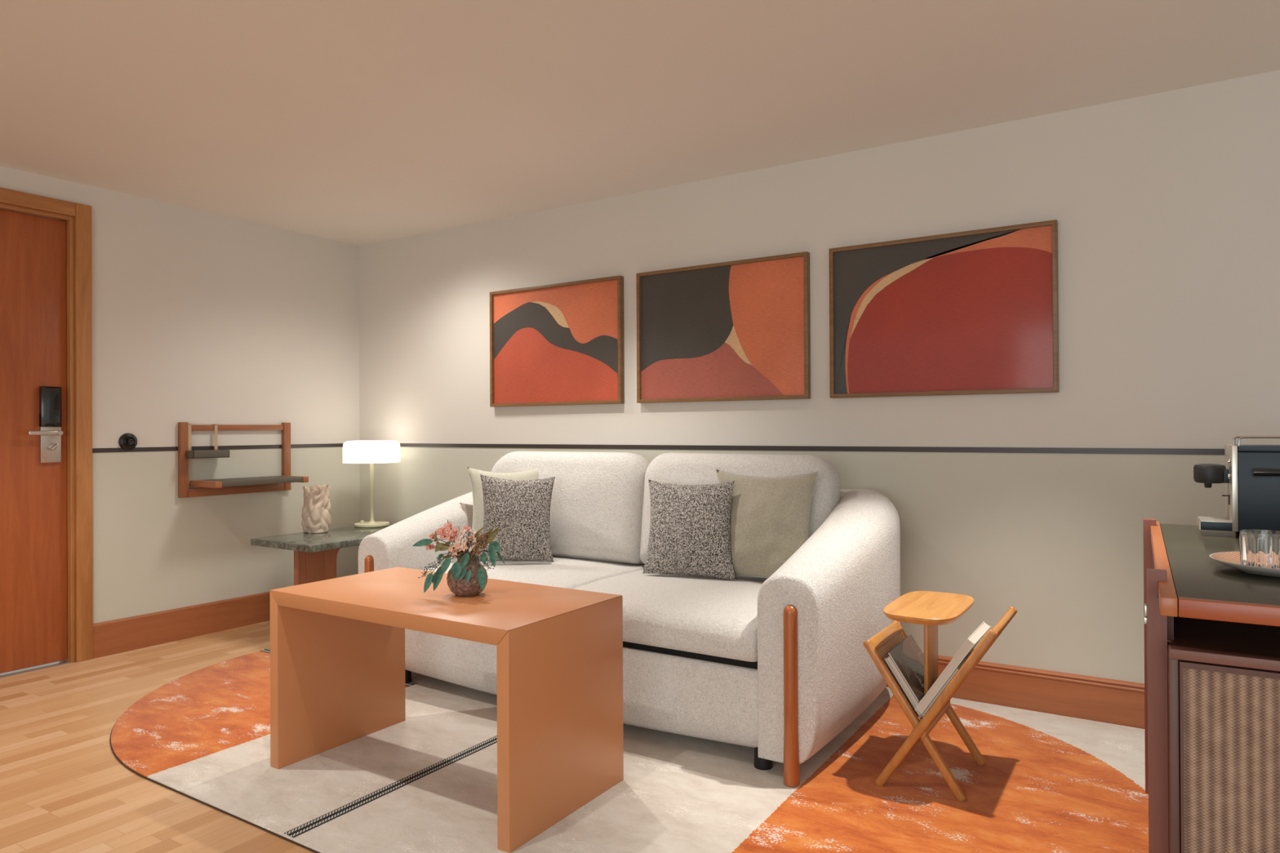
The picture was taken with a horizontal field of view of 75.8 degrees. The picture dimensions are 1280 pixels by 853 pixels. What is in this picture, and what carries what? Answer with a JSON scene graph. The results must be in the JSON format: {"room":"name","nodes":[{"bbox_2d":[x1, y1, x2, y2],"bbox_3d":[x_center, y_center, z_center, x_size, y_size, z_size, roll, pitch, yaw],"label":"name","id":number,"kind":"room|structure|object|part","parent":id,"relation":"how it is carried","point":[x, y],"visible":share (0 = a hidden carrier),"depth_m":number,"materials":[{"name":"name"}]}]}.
{"room":"hotel room","nodes":[
{"label":"hotel room","id":0,"kind":"room"},
{"bbox_2d":[0,621,315,852],"bbox_3d":[-1.039,1.168,0.701,6.720,0.080,7.320,0,0,33],"label":"floor","id":1,"kind":"structure","parent":0,"point":[64,788],"depth_m":2.72,"materials":[{"name":"brown wood"}]},
{"bbox_2d":[250,524,393,585],"bbox_3d":[-1.655,0.877,4.689,0.524,0.540,0.880,0,0,33],"label":"side table","id":2,"kind":"object","parent":1,"relation":"on","point":[315,555],"visible":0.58,"depth_m":4.45,"materials":[{"name":"green stone"}]},
{"bbox_2d":[301,484,330,533],"bbox_3d":[-1.862,0.470,4.727,0.155,0.276,0.141,0,0,33],"label":"ceramic vase","id":3,"kind":"object","parent":2,"relation":"on","point":[316,509],"visible":1,"depth_m":4.68,"materials":[{"name":"beige ceramic"}]},
{"bbox_3d":[-1.656,0.896,4.689,0.040,0.503,0.684,0,0,33],"label":"arched panel","id":4,"kind":"part","parent":2,"relation":"part of","materials":[{"name":"brown wood"}]},
{"bbox_2d":[342,440,399,527],"bbox_3d":[-1.645,0.347,5.046,0.336,0.522,0.336,0,0,33],"label":"table lamp","id":5,"kind":"object","parent":2,"relation":"on","point":[371,452],"visible":1,"depth_m":4.92,"materials":[{"name":"white fabric"}]},
{"bbox_3d":[-1.646,0.154,5.046,0.336,0.133,0.336,0,0,33],"label":"lamp shade","id":6,"kind":"part","parent":5,"relation":"part of","materials":[{"name":"white fabric"}]},
{"bbox_3d":[-1.645,0.400,5.045,0.052,0.384,0.052,0,0,33],"label":"stem","id":7,"kind":"part","parent":5,"relation":"part of","materials":[{"name":"beige paint"}]},
{"bbox_2d":[110,648,1148,852],"bbox_3d":[0.041,1.124,2.897,4.682,0.012,2.181,0,0,33],"label":"area rug","id":8,"kind":"object","parent":1,"relation":"on","point":[426,782],"visible":0.53,"depth_m":2.58,"materials":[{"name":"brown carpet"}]},
{"bbox_3d":[-1.449,1.131,3.885,1.094,0.003,0.049,0,0,33],"label":"cord","id":9,"kind":"part","parent":8,"relation":"part of","materials":[{"name":"black fabric"}]},
{"bbox_3d":[-0.379,1.123,3.165,0.043,0.003,2.162,0,0,33],"label":"cord","id":10,"kind":"part","parent":8,"relation":"part of","materials":[{"name":"fabric"}]},
{"bbox_2d":[270,567,623,852],"bbox_3d":[-0.640,0.831,2.666,1.050,0.585,0.536,0,0,33],"label":"coffee table","id":11,"kind":"object","parent":8,"relation":"on","point":[337,645],"visible":1,"depth_m":2.52,"materials":[{"name":"wood"}]},
{"bbox_3d":[-1.063,0.835,2.938,0.043,0.584,0.536,0,0,33],"label":"panel","id":12,"kind":"part","parent":11,"relation":"part of","materials":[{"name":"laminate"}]},
{"bbox_2d":[446,555,487,596],"bbox_3d":[-0.553,0.477,2.634,0.129,0.123,0.129,0,0,33],"label":"vase","id":13,"kind":"object","parent":11,"relation":"on","point":[460,588],"visible":0.6,"depth_m":2.59,"materials":[{"name":"ceramic"}]},
{"bbox_2d":[413,520,504,592],"bbox_3d":[-0.573,0.409,2.597,0.288,0.227,0.102,0,0,-7],"label":"bouquet","id":14,"kind":"object","parent":13,"relation":"in","point":[454,535],"visible":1,"depth_m":2.60,"materials":[{"name":"green plant"}]},
{"bbox_3d":[-0.216,0.829,2.393,0.043,0.584,0.536,0,0,33],"label":"panel","id":15,"kind":"part","parent":11,"relation":"part of","materials":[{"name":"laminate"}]},
{"bbox_2d":[358,451,900,787],"bbox_3d":[-0.066,0.623,3.566,2.216,1.002,1.149,0,0,33],"label":"sofa","id":16,"kind":"object","parent":8,"relation":"on","point":[779,665],"visible":0.56,"depth_m":2.91,"materials":[{"name":"beige fabric"}]},
{"bbox_3d":[-1.195,0.850,3.639,0.050,0.560,0.050,0,0,33],"label":"leg","id":17,"kind":"part","parent":16,"relation":"part of","materials":[{"name":"brown wood"}]},
{"bbox_3d":[-0.870,0.675,4.106,0.320,0.801,1.146,0,0,39],"label":"armrest","id":18,"kind":"part","parent":16,"relation":"part of","materials":[{"name":"beige fabric"}]},
{"bbox_2d":[459,502,473,535],"bbox_3d":[-0.703,0.497,4.005,0.346,0.260,0.100,0,0,-9],"label":"throw pillow","id":19,"kind":"object","parent":16,"relation":"on","point":[468,509],"visible":0.09,"depth_m":3.98,"materials":[{"name":"beige fabric"}]},
{"bbox_2d":[466,466,538,557],"bbox_3d":[-0.640,0.408,3.953,0.397,0.438,0.188,0,0,-11],"label":"throw pillow","id":20,"kind":"object","parent":16,"relation":"on","point":[474,474],"visible":0.23,"depth_m":3.94,"materials":[{"name":"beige fabric"}]},
{"bbox_2d":[479,474,555,562],"bbox_3d":[-0.564,0.419,3.760,0.354,0.402,0.110,0,0,-9],"label":"throw pillow","id":21,"kind":"object","parent":16,"relation":"on","point":[521,508],"visible":0.91,"depth_m":3.73,"materials":[{"name":"fabric"}]},
{"bbox_2d":[422,555,644,589],"bbox_3d":[-0.481,0.701,3.741,0.851,0.149,0.944,0,0,33],"label":"seat cushion","id":22,"kind":"object","parent":16,"relation":"on","point":[571,572],"depth_m":3.63,"materials":[{"name":"beige fabric"}]},
{"bbox_2d":[491,451,649,564],"bbox_3d":[-0.365,0.386,4.078,0.942,0.521,0.289,0,0,33],"label":"cushion","id":23,"kind":"object","parent":16,"relation":"on","point":[597,498],"depth_m":3.86,"materials":[{"name":"beige fabric"}]},
{"bbox_2d":[573,569,767,662],"bbox_3d":[0.251,0.695,3.270,0.887,0.149,0.944,0,0,33],"label":"seat cushion","id":24,"kind":"object","parent":16,"relation":"on","point":[707,618],"depth_m":2.88,"materials":[{"name":"beige fabric"}]},
{"bbox_2d":[642,479,735,580],"bbox_3d":[0.203,0.422,3.440,0.443,0.396,0.134,0,0,28],"label":"throw pillow","id":25,"kind":"object","parent":16,"relation":"on","point":[689,535],"visible":1,"depth_m":3.39,"materials":[{"name":"fabric"}]},
{"bbox_2d":[640,453,839,564],"bbox_3d":[0.418,0.380,3.595,0.907,0.521,0.285,0,0,33],"label":"cushion","id":26,"kind":"object","parent":16,"relation":"on","point":[680,468],"depth_m":3.52,"materials":[{"name":"beige fabric"}]},
{"bbox_2d":[715,469,817,578],"bbox_3d":[0.498,0.399,3.339,0.480,0.440,0.168,0,0,33],"label":"throw pillow","id":27,"kind":"object","parent":16,"relation":"on","point":[769,518],"visible":0.85,"depth_m":3.27,"materials":[{"name":"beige fabric"}]},
{"bbox_3d":[0.471,0.837,2.567,0.050,0.560,0.050,0,0,33],"label":"leg","id":28,"kind":"part","parent":16,"relation":"part of","materials":[{"name":"brown wood"}]},
{"bbox_3d":[0.759,0.663,3.058,0.320,0.801,1.146,0,0,26],"label":"armrest","id":29,"kind":"part","parent":16,"relation":"part of","materials":[{"name":"beige fabric"}]},
{"bbox_3d":[0.195,0.655,3.971,1.764,0.760,0.187,0,0,33],"label":"backrest frame","id":30,"kind":"part","parent":16,"relation":"part of","materials":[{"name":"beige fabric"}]},
{"bbox_2d":[862,591,1017,801],"bbox_3d":[0.960,0.846,2.628,0.402,0.551,0.430,0,0,33],"label":"table","id":31,"kind":"object","parent":8,"relation":"on","point":[931,609],"visible":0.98,"depth_m":2.56,"materials":[{"name":"brown wood"}]},
{"bbox_3d":[0.812,0.699,2.733,0.032,0.038,0.310,0,0,33],"label":"rack rail","id":32,"kind":"part","parent":31,"relation":"part of","materials":[{"name":"brown wood"}]},
{"bbox_3d":[0.874,0.809,2.693,0.132,0.195,0.288,0,0,33],"label":"cane panel","id":33,"kind":"part","parent":31,"relation":"part of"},
{"bbox_2d":[884,654,922,719],"bbox_3d":[0.884,0.815,2.662,0.119,0.175,0.242,0,0,33],"label":"book","id":34,"kind":"object","parent":31,"relation":"in","point":[885,659],"visible":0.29,"depth_m":2.56,"materials":[{"name":"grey paper"}]},
{"bbox_2d":[885,656,924,715],"bbox_3d":[0.895,0.810,2.659,0.124,0.178,0.254,0,0,33],"label":"book","id":35,"kind":"object","parent":31,"relation":"on","point":[889,660],"visible":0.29,"depth_m":2.56,"materials":[{"name":"beige paper"}]},
{"bbox_2d":[887,635,924,712],"bbox_3d":[0.901,0.800,2.658,0.126,0.186,0.261,0,0,33],"label":"magazine","id":36,"kind":"object","parent":31,"relation":"on","point":[907,656],"visible":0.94,"depth_m":2.63,"materials":[{"name":"grey paper"}]},
{"bbox_2d":[902,635,924,666],"bbox_3d":[0.928,0.789,2.705,0.108,0.164,0.151,0,0,33],"label":"photo","id":37,"kind":"object","parent":36,"relation":"attached to","point":[912,652],"depth_m":2.72,"materials":[{"name":"beige paper"}]},
{"bbox_3d":[0.840,0.898,2.531,0.306,0.447,0.023,0,0,33],"label":"leg","id":38,"kind":"part","parent":31,"relation":"part of","materials":[{"name":"brown wood"}]},
{"bbox_3d":[0.938,0.763,2.647,0.013,0.335,0.140,0,0,33],"label":"post","id":39,"kind":"part","parent":31,"relation":"part of","materials":[{"name":"brown wood"}]},
{"bbox_3d":[0.885,0.855,2.472,0.359,0.532,0.023,0,0,33],"label":"leg","id":40,"kind":"part","parent":31,"relation":"part of","materials":[{"name":"brown wood"}]},
{"bbox_3d":[1.008,0.898,2.791,0.306,0.447,0.023,0,0,33],"label":"leg","id":41,"kind":"part","parent":31,"relation":"part of","materials":[{"name":"brown wood"}]},
{"bbox_2d":[920,649,973,717],"bbox_3d":[0.972,0.804,2.585,0.113,0.167,0.256,0,0,33],"label":"magazine","id":42,"kind":"object","parent":31,"relation":"on","point":[958,668],"visible":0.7,"depth_m":2.48,"materials":[{"name":"beige paper"}]},
{"bbox_2d":[914,621,990,715],"bbox_3d":[0.983,0.754,2.577,0.176,0.252,0.258,0,0,33],"label":"book","id":43,"kind":"object","parent":31,"relation":"on","point":[971,642],"visible":0.84,"depth_m":2.48,"materials":[{"name":"white paper"}]},
{"bbox_3d":[1.080,0.856,2.775,0.359,0.532,0.023,0,0,33],"label":"leg","id":44,"kind":"part","parent":31,"relation":"part of","materials":[{"name":"brown wood"}]},
{"bbox_3d":[1.114,0.614,2.539,0.033,0.040,0.340,0,0,33],"label":"rack rail","id":45,"kind":"part","parent":31,"relation":"part of","materials":[{"name":"brown wood"}]},
{"bbox_2d":[1142,518,1279,852],"bbox_3d":[1.534,0.700,1.863,0.670,0.839,1.364,0,0,31],"label":"bar cabinet","id":46,"kind":"object","parent":8,"relation":"on","point":[1211,628],"visible":1,"depth_m":1.49,"materials":[{"name":"brown wood"}]},
{"bbox_3d":[1.554,0.702,2.502,0.033,0.839,0.040,0,0,31],"label":"post","id":47,"kind":"part","parent":46,"relation":"part of","materials":[{"name":"red wood"}]},
{"bbox_3d":[1.014,0.702,1.607,0.033,0.839,0.040,0,0,31],"label":"post","id":48,"kind":"part","parent":46,"relation":"part of","materials":[{"name":"red wood"}]},
{"bbox_3d":[1.276,0.316,2.019,0.026,0.033,1.364,0,0,31],"label":"rail","id":49,"kind":"part","parent":46,"relation":"part of","materials":[{"name":"brown wood"}]},
{"bbox_2d":[1160,524,1279,605],"bbox_3d":[1.547,0.312,1.840,0.620,0.025,1.290,0,0,31],"label":"countertop","id":50,"kind":"structure","parent":46,"relation":"on","point":[1195,575],"depth_m":1.69,"materials":[{"name":"black stone"}]},
{"bbox_2d":[1193,435,1279,532],"bbox_3d":[1.750,0.163,2.209,0.434,0.274,0.252,0,0,31],"label":"espresso machine","id":51,"kind":"object","parent":50,"relation":"on","point":[1250,473],"visible":0.96,"depth_m":2.19,"materials":[{"name":"black metal"}]},
{"bbox_3d":[1.603,0.165,2.320,0.018,0.015,0.018,0,0,31],"label":"spout","id":52,"kind":"part","parent":51,"relation":"part of","materials":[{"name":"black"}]},
{"bbox_2d":[1197,515,1231,531],"bbox_3d":[1.607,0.271,2.292,0.085,0.024,0.146,0,0,33],"label":"drip tray","id":53,"kind":"object","parent":51,"relation":"on","point":[1211,523],"depth_m":2.24,"materials":[{"name":"silver metal"}]},
{"bbox_2d":[1222,494,1230,504],"bbox_3d":[1.620,0.203,2.273,0.017,0.026,0.015,0,0,31],"label":"spout","id":54,"kind":"object","parent":51,"relation":"on","point":[1228,495],"depth_m":2.26,"materials":[{"name":"metal"}]},
{"bbox_3d":[1.650,0.167,2.295,0.013,0.231,0.203,0,0,31],"label":"plate","id":55,"kind":"part","parent":51,"relation":"part of","materials":[{"name":"silver metal"}]},
{"bbox_2d":[1233,435,1279,444],"bbox_3d":[1.828,0.040,2.255,0.327,0.028,0.006,0,0,31],"label":"rail","id":56,"kind":"object","parent":51,"relation":"on","point":[1237,437],"depth_m":2.32,"materials":[{"name":"silver metal"}]},
{"bbox_3d":[1.801,0.059,2.204,0.339,0.015,0.207,0,0,31],"label":"lid","id":57,"kind":"part","parent":51,"relation":"part of","materials":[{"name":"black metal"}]},
{"bbox_2d":[1237,436,1279,445],"bbox_3d":[1.760,0.040,2.144,0.327,0.028,0.006,0,0,31],"label":"rail","id":58,"kind":"object","parent":51,"relation":"on","point":[1239,439],"depth_m":2.21,"materials":[{"name":"silver metal"}]},
{"bbox_3d":[1.638,0.120,2.142,0.068,0.021,0.021,0,0,31],"label":"handle","id":59,"kind":"part","parent":51,"relation":"part of","materials":[{"name":"black plastic"}]},
{"bbox_2d":[1208,551,1279,577],"bbox_3d":[1.319,0.287,1.670,0.268,0.026,0.268,0,0,33],"label":"serving plate","id":60,"kind":"object","parent":50,"relation":"on","point":[1232,559],"visible":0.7,"depth_m":1.67,"materials":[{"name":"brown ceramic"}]},
{"bbox_2d":[1239,528,1279,575],"bbox_3d":[1.256,0.253,1.651,0.084,0.082,0.082,0,0,33],"label":"drinking glass","id":61,"kind":"object","parent":60,"relation":"on","point":[1258,548],"visible":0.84,"depth_m":1.63,"materials":[{"name":"clear glass"}]},
{"bbox_3d":[1.242,0.412,1.347,0.632,0.018,0.030,0,0,31],"label":"rail","id":62,"kind":"part","parent":46,"relation":"part of","materials":[{"name":"brown wood"}]},
{"bbox_3d":[1.250,0.754,1.340,0.616,0.659,0.023,0,0,31],"label":"cane door","id":63,"kind":"part","parent":46,"relation":"part of","materials":[{"name":"beige wicker"}]},
{"bbox_2d":[0,165,359,623],"bbox_3d":[-3.853,-0.024,2.441,0.120,2.347,7.200,0,0,33],"label":"wall","id":64,"kind":"structure","parent":0,"point":[199,317],"depth_m":4.57,"materials":[{"name":"paint"}]},
{"bbox_2d":[0,208,66,673],"bbox_3d":[-3.050,0.068,3.609,0.105,2.141,0.954,0,0,33],"label":"door","id":65,"kind":"structure","parent":64,"relation":"in","point":[33,442],"depth_m":3.90,"materials":[{"name":"brown wood"}]},
{"bbox_3d":[-2.827,0.031,3.903,0.047,0.023,0.140,0,0,33],"label":"lever handle","id":66,"kind":"part","parent":65,"relation":"part of","materials":[{"name":"silver metal"}]},
{"bbox_3d":[-2.834,0.054,3.950,0.016,0.238,0.086,0,0,33],"label":"lock plate","id":67,"kind":"part","parent":65,"relation":"part of","materials":[{"name":"silver metal"}]},
{"bbox_2d":[0,660,71,678],"bbox_3d":[-3.050,1.147,3.610,0.070,0.006,0.964,0,0,33],"label":"threshold","id":68,"kind":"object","parent":64,"relation":"attached to","point":[64,662],"depth_m":3.89,"materials":[{"name":"silver metal"}]},
{"bbox_2d":[0,187,75,221],"bbox_3d":[-3.095,-1.049,3.595,0.120,0.087,1.071,0,0,33],"label":"trim","id":69,"kind":"structure","parent":64,"relation":"attached to","point":[11,200],"depth_m":3.88,"materials":[{"name":"brown wood"}]},
{"bbox_2d":[65,202,93,662],"bbox_3d":[-2.785,0.029,4.062,0.122,2.243,0.091,0,0,33],"label":"trim","id":70,"kind":"structure","parent":64,"relation":"attached to","point":[78,228],"depth_m":4.02,"materials":[{"name":"brown wood"}]},
{"bbox_2d":[118,433,137,450],"bbox_3d":[-2.615,0.078,4.214,0.042,0.089,0.089,0,0,33],"label":"light switch","id":71,"kind":"object","parent":64,"relation":"attached to","point":[127,442],"visible":1,"depth_m":4.21,"materials":[{"name":"black plastic"}]},
{"bbox_3d":[-2.610,0.078,4.211,0.030,0.030,0.030,0,0,33],"label":"knob","id":72,"kind":"part","parent":71,"relation":"part of","materials":[{"name":"black plastic"}]},
{"bbox_2d":[93,591,270,658],"bbox_3d":[-2.279,1.065,4.750,0.016,0.170,1.612,0,0,33],"label":"baseboard","id":73,"kind":"structure","parent":64,"relation":"attached to","point":[110,637],"depth_m":4.42,"materials":[{"name":"brown wood"}]},
{"bbox_2d":[92,443,343,453],"bbox_3d":[-2.289,0.120,4.756,0.003,0.022,1.613,0,0,33],"label":"trim","id":74,"kind":"structure","parent":64,"relation":"attached to","point":[331,445],"depth_m":4.62,"materials":[{"name":"grey"}]},
{"bbox_2d":[177,422,308,497],"bbox_3d":[-2.208,0.180,4.645,0.260,0.408,0.662,0,0,33],"label":"wall shelf","id":75,"kind":"object","parent":64,"relation":"attached to","point":[269,483],"visible":1,"depth_m":4.55,"materials":[{"name":"brown wood"}]},
{"bbox_3d":[-2.340,0.311,4.429,0.250,0.034,0.038,0,0,33],"label":"bracket arm","id":76,"kind":"part","parent":75,"relation":"part of","materials":[{"name":"brown wood"}]},
{"bbox_2d":[186,449,229,458],"bbox_3d":[-2.369,0.151,4.510,0.074,0.042,0.202,0,0,33],"label":"shelf","id":77,"kind":"object","parent":75,"relation":"on","point":[190,454],"depth_m":4.47,"materials":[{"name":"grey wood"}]},
{"bbox_3d":[-2.304,0.361,4.706,0.026,0.046,0.573,0,0,33],"label":"rail","id":78,"kind":"part","parent":75,"relation":"part of","materials":[{"name":"brown wood"}]},
{"bbox_3d":[-2.307,0.006,4.709,0.022,0.032,0.573,0,0,33],"label":"rail","id":79,"kind":"part","parent":75,"relation":"part of","materials":[{"name":"brown wood"}]},
{"bbox_3d":[-2.056,0.311,4.870,0.250,0.034,0.038,0,0,33],"label":"bracket arm","id":80,"kind":"part","parent":75,"relation":"part of","materials":[{"name":"wood"}]},
{"bbox_2d":[0,0,1279,245],"bbox_3d":[-1.052,-1.259,0.711,6.720,0.080,7.320,0,0,33],"label":"ceiling","id":81,"kind":"structure","parent":0,"point":[358,122],"depth_m":2.91,"materials":[{"name":"paint"}]},
{"bbox_2d":[359,70,1279,684],"bbox_3d":[0.902,-0.043,3.734,6.720,2.347,0.120,0,0,33],"label":"wall","id":82,"kind":"structure","parent":0,"point":[1165,206],"depth_m":3.32,"materials":[{"name":"paint"}]},
{"bbox_2d":[489,275,624,407],"bbox_3d":[-0.477,-0.449,4.527,0.914,0.665,0.034,0,0,33],"label":"framed picture","id":83,"kind":"object","parent":82,"relation":"attached to","point":[557,344],"visible":1,"depth_m":4.51,"materials":[{"name":"brown wood"}]},
{"bbox_2d":[635,251,810,403],"bbox_3d":[0.379,-0.456,3.977,0.921,0.665,0.034,0,0,33],"label":"framed picture","id":84,"kind":"object","parent":82,"relation":"attached to","point":[735,330],"visible":1,"depth_m":3.95,"materials":[{"name":"brown wood"}]},
{"bbox_2d":[400,443,1224,455],"bbox_3d":[0.922,0.099,3.648,6.597,0.022,0.003,0,0,33],"label":"trim","id":85,"kind":"structure","parent":82,"relation":"attached to","point":[898,449],"depth_m":3.60,"materials":[{"name":"grey"}]},
{"bbox_2d":[828,219,1058,398],"bbox_3d":[1.234,-0.462,3.427,0.910,0.665,0.034,0,0,33],"label":"framed picture","id":86,"kind":"object","parent":82,"relation":"attached to","point":[972,312],"visible":1,"depth_m":3.40,"materials":[{"name":"brown wood"}]},
{"bbox_2d":[885,653,1144,728],"bbox_3d":[0.921,1.045,3.638,6.600,0.170,0.020,0,0,33],"label":"baseboard","id":87,"kind":"structure","parent":82,"relation":"attached to","point":[1106,700],"depth_m":3.19,"materials":[{"name":"brown wood"}]}
]}

